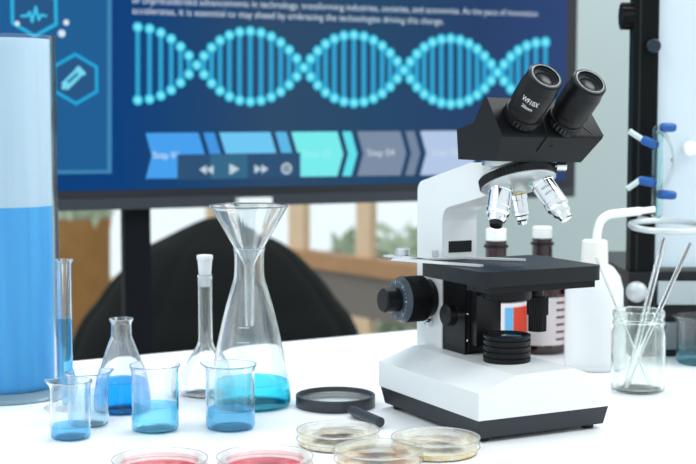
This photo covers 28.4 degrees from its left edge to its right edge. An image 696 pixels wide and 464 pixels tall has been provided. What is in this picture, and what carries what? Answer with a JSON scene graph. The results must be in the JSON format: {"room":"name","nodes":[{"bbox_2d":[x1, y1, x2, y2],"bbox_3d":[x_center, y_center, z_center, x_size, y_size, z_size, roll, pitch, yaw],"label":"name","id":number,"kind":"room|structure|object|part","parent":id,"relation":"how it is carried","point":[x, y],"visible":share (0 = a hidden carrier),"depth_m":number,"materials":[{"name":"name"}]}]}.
{"room":"science classroom","nodes":[
{"label":"science classroom","id":0,"kind":"room"},
{"bbox_2d":[312,268,416,326],"bbox_3d":[-0.009,0.205,4.676,0.040,0.145,1.252,-4,6,-38],"label":"wall","id":1,"kind":"structure","parent":0,"point":[357,294],"depth_m":4.59,"materials":[{"name":"grey paint"}]},
{"bbox_2d":[270,201,416,334],"bbox_3d":[-0.013,-0.543,4.611,0.090,2.400,1.252,-4,6,-39],"label":"window","id":2,"kind":"structure","parent":1,"relation":"attached to","point":[350,238],"depth_m":4.57,"materials":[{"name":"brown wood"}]},
{"bbox_3d":[-0.172,-0.797,4.790,0.030,1.723,0.088,-4,6,-38],"label":"post","id":3,"kind":"part","parent":2,"relation":"part of","materials":[{"name":"brown wood"}]},
{"bbox_3d":[-0.014,-0.781,4.591,0.004,1.723,1.252,-4,6,-38],"label":"pane","id":4,"kind":"part","parent":2,"relation":"part of","materials":[{"name":"clear glass"}]},
{"bbox_3d":[-0.013,0.105,4.665,0.070,0.055,1.252,-4,6,-39],"label":"rail","id":5,"kind":"part","parent":2,"relation":"part of","materials":[{"name":"brown wood"}]},
{"bbox_3d":[0.044,0.471,4.623,0.030,0.377,0.115,-4,6,-38],"label":"post","id":6,"kind":"part","parent":2,"relation":"part of","materials":[{"name":"brown wood"}]},
{"bbox_3d":[0.061,-0.773,4.499,0.030,1.723,0.073,-4,6,-39],"label":"post","id":7,"kind":"part","parent":2,"relation":"part of","materials":[{"name":"brown wood"}]},
{"bbox_3d":[-0.014,0.425,4.691,0.004,0.297,1.252,-4,6,-38],"label":"pane","id":8,"kind":"part","parent":2,"relation":"part of","materials":[{"name":"clear glass"}]},
{"bbox_2d":[476,0,629,261],"bbox_3d":[1.086,-0.536,3.317,1.628,2.600,0.100,0,5,0],"label":"wall","id":9,"kind":"structure","parent":0,"point":[602,47],"depth_m":3.30,"materials":[{"name":"grey paint"}]},
{"bbox_3d":[0.000,0.731,4.074,8.000,0.050,10.000,0,5,0],"label":"floor","id":10,"kind":"structure","parent":0,"visible":0},
{"bbox_2d":[59,210,114,337],"bbox_3d":[-0.813,0.261,4.239,0.225,0.860,0.238,0,5,0],"label":"planter","id":11,"kind":"object","parent":10,"relation":"on","point":[84,236],"visible":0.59,"depth_m":4.15,"materials":[{"name":"brown wood"}]},
{"bbox_2d":[73,217,359,360],"bbox_3d":[-0.292,0.375,3.091,0.732,0.822,0.732,0,5,0],"label":"chair","id":12,"kind":"object","parent":10,"relation":"on","point":[305,307],"visible":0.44,"depth_m":2.90,"materials":[{"name":"black fabric"}]},
{"bbox_2d":[0,0,577,354],"bbox_3d":[-0.211,-0.002,2.368,1.360,1.692,0.500,-2,5,-24],"label":"television","id":13,"kind":"object","parent":10,"relation":"on","point":[161,103],"visible":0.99,"depth_m":2.33,"materials":[{"name":"black"}]},
{"bbox_3d":[-0.490,-0.279,2.162,0.242,0.369,0.001,-2,5,-24],"label":"panel","id":14,"kind":"part","parent":13,"relation":"part of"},
{"bbox_2d":[0,330,695,463],"bbox_3d":[0.257,0.546,1.467,1.900,0.750,0.950,-3,5,-30],"label":"table","id":15,"kind":"object","parent":10,"relation":"on","point":[660,428],"visible":0.33,"depth_m":1.28,"materials":[{"name":"white laminate"}]},
{"bbox_2d":[0,33,58,405],"bbox_3d":[-0.361,-0.017,1.445,0.148,0.375,0.148,0,5,0],"label":"cylinder","id":16,"kind":"object","parent":15,"relation":"on","point":[29,213],"visible":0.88,"depth_m":1.41,"materials":[{"name":"glass"}]},
{"bbox_2d":[53,259,73,376],"bbox_3d":[-0.283,0.102,1.373,0.044,0.150,0.044,0,5,0],"label":"cylinder","id":17,"kind":"object","parent":15,"relation":"on","point":[63,266],"visible":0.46,"depth_m":1.37,"materials":[{"name":"clear glass"}]},
{"bbox_2d":[44,376,92,441],"bbox_3d":[-0.252,0.160,1.248,0.040,0.054,0.040,4,6,42],"label":"beaker","id":18,"kind":"object","parent":15,"relation":"on","point":[70,397],"visible":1,"depth_m":1.23,"materials":[{"name":"clear glass"}]},
{"bbox_2d":[65,367,113,427],"bbox_3d":[-0.245,0.157,1.301,0.045,0.052,0.043,0,5,0],"label":"beaker","id":19,"kind":"object","parent":15,"relation":"on","point":[99,388],"visible":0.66,"depth_m":1.29,"materials":[{"name":"clear glass"}]},
{"bbox_2d":[100,317,140,414],"bbox_3d":[-0.224,0.132,1.364,0.056,0.092,0.056,0,5,0],"label":"flask","id":20,"kind":"object","parent":15,"relation":"on","point":[121,351],"visible":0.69,"depth_m":1.35,"materials":[{"name":"clear glass"}]},
{"bbox_2d":[129,358,180,433],"bbox_3d":[-0.179,0.153,1.282,0.048,0.063,0.051,0,5,0],"label":"beaker","id":21,"kind":"object","parent":15,"relation":"on","point":[154,381],"visible":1,"depth_m":1.26,"materials":[{"name":"clear glass"}]},
{"bbox_2d":[111,446,207,463],"bbox_3d":[-0.153,0.191,1.120,0.079,0.014,0.079,0,5,0],"label":"petri dish","id":22,"kind":"object","parent":15,"relation":"on","point":[157,461],"visible":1,"depth_m":1.15,"materials":[{"name":"clear plastic"}]},
{"bbox_2d":[180,254,215,398],"bbox_3d":[-0.149,0.098,1.441,0.055,0.148,0.055,0,5,0],"label":"flask","id":23,"kind":"object","parent":15,"relation":"on","point":[192,381],"visible":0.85,"depth_m":1.43,"materials":[{"name":"clear glass"}]},
{"bbox_2d":[200,359,256,432],"bbox_3d":[-0.112,0.153,1.288,0.054,0.062,0.050,0,5,0],"label":"beaker","id":24,"kind":"object","parent":15,"relation":"on","point":[230,383],"visible":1,"depth_m":1.27,"materials":[{"name":"clear glass"}]},
{"bbox_2d":[214,248,290,412],"bbox_3d":[-0.099,0.096,1.387,0.083,0.160,0.083,0,5,0],"label":"flask","id":25,"kind":"object","parent":15,"relation":"on","point":[249,330],"visible":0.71,"depth_m":1.37,"materials":[{"name":"clear glass"}]},
{"bbox_2d":[209,202,288,248],"bbox_3d":[-0.099,0.034,1.382,0.080,0.122,0.080,0,5,0],"label":"funnel","id":26,"kind":"object","parent":25,"relation":"in","point":[247,225],"visible":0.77,"depth_m":1.36,"materials":[{"name":"clear glass"}]},
{"bbox_2d":[216,444,313,463],"bbox_3d":[-0.068,0.190,1.128,0.080,0.014,0.080,0,5,0],"label":"petri dish","id":27,"kind":"object","parent":15,"relation":"on","point":[254,460],"visible":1,"depth_m":1.15,"materials":[{"name":"clear plastic"}]},
{"bbox_2d":[296,420,379,451],"bbox_3d":[-0.009,0.182,1.225,0.074,0.014,0.074,0,5,0],"label":"petri dish","id":28,"kind":"object","parent":15,"relation":"on","point":[322,441],"visible":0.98,"depth_m":1.22,"materials":[{"name":"clear glass"}]},
{"bbox_2d":[296,386,384,427],"bbox_3d":[-0.009,0.172,1.358,0.087,0.012,0.147,0,5,0],"label":"magnifying glass","id":29,"kind":"object","parent":15,"relation":"on","point":[305,401],"visible":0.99,"depth_m":1.36,"materials":[{"name":"black plastic"},{"name":"clear glass"}]},
{"bbox_3d":[-0.013,0.170,1.391,0.080,0.012,0.080,0,5,0],"label":"frame","id":30,"kind":"part","parent":29,"relation":"part of","materials":[{"name":"grey plastic"}]},
{"bbox_3d":[0.017,0.176,1.314,0.010,0.010,0.062,-2,5,-26],"label":"handle","id":31,"kind":"part","parent":29,"relation":"part of","materials":[{"name":"grey plastic"}]},
{"bbox_2d":[333,438,423,463],"bbox_3d":[0.026,0.188,1.153,0.076,0.014,0.076,0,5,0],"label":"petri dish","id":32,"kind":"object","parent":15,"relation":"on","point":[368,456],"visible":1,"depth_m":1.16,"materials":[{"name":"clear glass"}]},
{"bbox_2d":[391,426,480,460],"bbox_3d":[0.076,0.185,1.196,0.078,0.014,0.078,0,5,0],"label":"petri dish","id":33,"kind":"object","parent":15,"relation":"on","point":[435,448],"visible":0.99,"depth_m":1.19,"materials":[{"name":"clear glass"}]},
{"bbox_2d":[377,64,610,441],"bbox_3d":[0.146,0.013,1.316,0.162,0.338,0.238,-2,5,-27],"label":"microscope","id":34,"kind":"object","parent":15,"relation":"on","point":[463,371],"visible":1,"depth_m":1.28,"materials":[{"name":"white metal"}]},
{"bbox_3d":[0.042,0.068,1.373,0.018,0.024,0.024,-2,5,-27],"label":"fine focus knob","id":35,"kind":"part","parent":34,"relation":"part of","materials":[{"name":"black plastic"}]},
{"bbox_3d":[0.064,0.067,1.385,0.022,0.046,0.046,-2,5,-27],"label":"coarse focus knob","id":36,"kind":"part","parent":34,"relation":"part of","materials":[{"name":"black plastic"}]},
{"bbox_3d":[0.099,0.081,1.342,0.010,0.022,0.022,-2,5,-27],"label":"condenser knob","id":37,"kind":"part","parent":34,"relation":"part of","materials":[{"name":"black plastic"}]},
{"bbox_3d":[0.128,0.026,1.347,0.040,0.192,0.168,-2,5,-27],"label":"arm","id":38,"kind":"part","parent":34,"relation":"part of","materials":[{"name":"white metal"}]},
{"bbox_3d":[0.131,0.079,1.345,0.032,0.074,0.006,-2,5,-27],"label":"slide rail","id":39,"kind":"part","parent":34,"relation":"part of","materials":[{"name":"black metal"}]},
{"bbox_3d":[0.173,0.050,1.299,0.120,0.008,0.038,-2,5,-27],"label":"stage rail","id":40,"kind":"part","parent":34,"relation":"part of","materials":[{"name":"black plastic"}]},
{"bbox_3d":[0.183,0.087,1.329,0.017,0.016,0.018,-2,5,-27],"label":"stage knob","id":41,"kind":"part","parent":34,"relation":"part of","materials":[{"name":"black plastic"}]},
{"bbox_3d":[0.183,0.071,1.327,0.021,0.018,0.021,-2,5,-27],"label":"stage knob","id":42,"kind":"part","parent":34,"relation":"part of","materials":[{"name":"black plastic"}]},
{"bbox_2d":[484,228,526,331],"bbox_3d":[0.176,0.075,1.640,0.075,0.159,0.075,0,5,0],"label":"bottle","id":43,"kind":"object","parent":15,"relation":"on","point":[513,314],"visible":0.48,"depth_m":1.62,"materials":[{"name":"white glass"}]},
{"bbox_2d":[527,226,564,354],"bbox_3d":[0.241,0.071,1.711,0.066,0.156,0.065,0,5,0],"label":"bottle","id":44,"kind":"object","parent":15,"relation":"on","point":[550,342],"visible":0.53,"depth_m":1.69,"materials":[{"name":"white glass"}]},
{"bbox_2d":[564,206,655,372],"bbox_3d":[0.303,0.064,1.593,0.103,0.189,0.068,0,5,0],"label":"wash bottle","id":45,"kind":"object","parent":15,"relation":"on","point":[588,316],"visible":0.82,"depth_m":1.57,"materials":[{"name":"plastic"}]},
{"bbox_3d":[0.319,-0.009,1.587,0.072,0.043,0.010,0,5,0],"label":"spout","id":46,"kind":"part","parent":45,"relation":"part of","materials":[{"name":"white plastic"}]},
{"bbox_2d":[610,306,665,394],"bbox_3d":[0.309,0.126,1.465,0.058,0.087,0.058,0,5,0],"label":"glass jar","id":47,"kind":"object","parent":15,"relation":"on","point":[638,339],"visible":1,"depth_m":1.44,"materials":[{"name":"clear glass"}]},
{"bbox_2d":[595,258,619,310],"bbox_3d":[0.293,0.096,1.464,0.062,0.139,0.003,0,5,-4],"label":"rod","id":48,"kind":"object","parent":47,"relation":"in","point":[596,259],"visible":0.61,"depth_m":1.46,"materials":[{"name":"clear glass"}]},
{"bbox_2d":[642,238,666,312],"bbox_3d":[0.319,0.085,1.475,0.047,0.158,0.007,-1,5,-17],"label":"rod","id":49,"kind":"object","parent":47,"relation":"in","point":[662,243],"visible":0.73,"depth_m":1.47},
{"bbox_2d":[656,242,691,311],"bbox_3d":[0.329,0.088,1.464,0.076,0.154,0.005,-1,5,-13],"label":"rod","id":50,"kind":"object","parent":47,"relation":"in","point":[688,246],"visible":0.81,"depth_m":1.46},
{"bbox_2d":[608,0,695,355],"bbox_3d":[0.433,-0.126,1.778,0.207,0.536,0.276,0,5,0],"label":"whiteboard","id":51,"kind":"object","parent":15,"relation":"on","point":[662,36],"visible":0.81,"depth_m":1.67,"materials":[{"name":"black"}]},
{"bbox_3d":[0.337,-0.261,1.662,0.014,0.033,0.033,0,5,0],"label":"clamp knob","id":52,"kind":"part","parent":51,"relation":"part of","materials":[{"name":"black plastic"}]},
{"bbox_3d":[0.350,0.073,1.664,0.026,0.026,0.017,0,5,0],"label":"silver knob","id":53,"kind":"part","parent":51,"relation":"part of","materials":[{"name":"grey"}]},
{"bbox_3d":[0.357,-0.168,1.669,0.029,0.434,0.026,0,5,0],"label":"post","id":54,"kind":"part","parent":51,"relation":"part of","materials":[{"name":"black metal"}]},
{"bbox_2d":[627,216,695,234],"bbox_3d":[0.376,-0.008,1.612,0.093,0.015,0.098,2,5,22],"label":"clamp","id":55,"kind":"object","parent":51,"relation":"attached to","point":[634,224],"visible":0.98,"depth_m":1.61,"materials":[{"name":"silver metal"}]},
{"bbox_2d":[626,123,676,217],"bbox_3d":[0.355,-0.072,1.610,0.060,0.112,0.012,0,5,0],"label":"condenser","id":56,"kind":"object","parent":55,"relation":"attached to","point":[656,181],"visible":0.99,"depth_m":1.60,"materials":[{"name":"white"}]},
{"bbox_3d":[0.334,-0.056,1.611,0.019,0.016,0.007,0,5,0],"label":"arm","id":57,"kind":"part","parent":56,"relation":"part of","materials":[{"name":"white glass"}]},
{"bbox_3d":[0.336,-0.113,1.606,0.020,0.016,0.007,0,5,0],"label":"arm","id":58,"kind":"part","parent":56,"relation":"part of","materials":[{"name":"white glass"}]},
{"bbox_3d":[0.451,-0.154,1.674,0.151,0.393,0.018,0,5,0],"label":"panel","id":59,"kind":"part","parent":51,"relation":"part of","materials":[{"name":"white"}]},
{"bbox_3d":[0.413,-0.101,1.663,0.018,0.018,0.012,0,5,0],"label":"panel knob","id":60,"kind":"part","parent":51,"relation":"part of","materials":[{"name":"white plastic"}]},
{"bbox_2d":[673,312,695,365],"bbox_3d":[0.419,0.127,1.631,0.063,0.058,0.062,3,5,28],"label":"beaker","id":61,"kind":"object","parent":15,"relation":"on","point":[685,321],"visible":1,"depth_m":1.61,"materials":[{"name":"clear glass"}]},
{"bbox_3d":[-1.650,0.396,6.294,2.700,0.250,0.080,0,5,0],"label":"wall","id":62,"kind":"structure","parent":0,"visible":0},
{"bbox_2d":[105,207,215,281],"bbox_3d":[-1.650,-0.846,6.146,2.700,2.250,0.110,0,5,0],"label":"window","id":63,"kind":"structure","parent":62,"relation":"in","point":[164,221],"depth_m":6.22,"materials":[{"name":"clear glass"}]},
{"bbox_3d":[-0.600,-0.872,6.159,0.080,2.200,0.080,0,5,0],"label":"post","id":64,"kind":"part","parent":63,"relation":"part of","materials":[{"name":"brown wood"}]}
]}

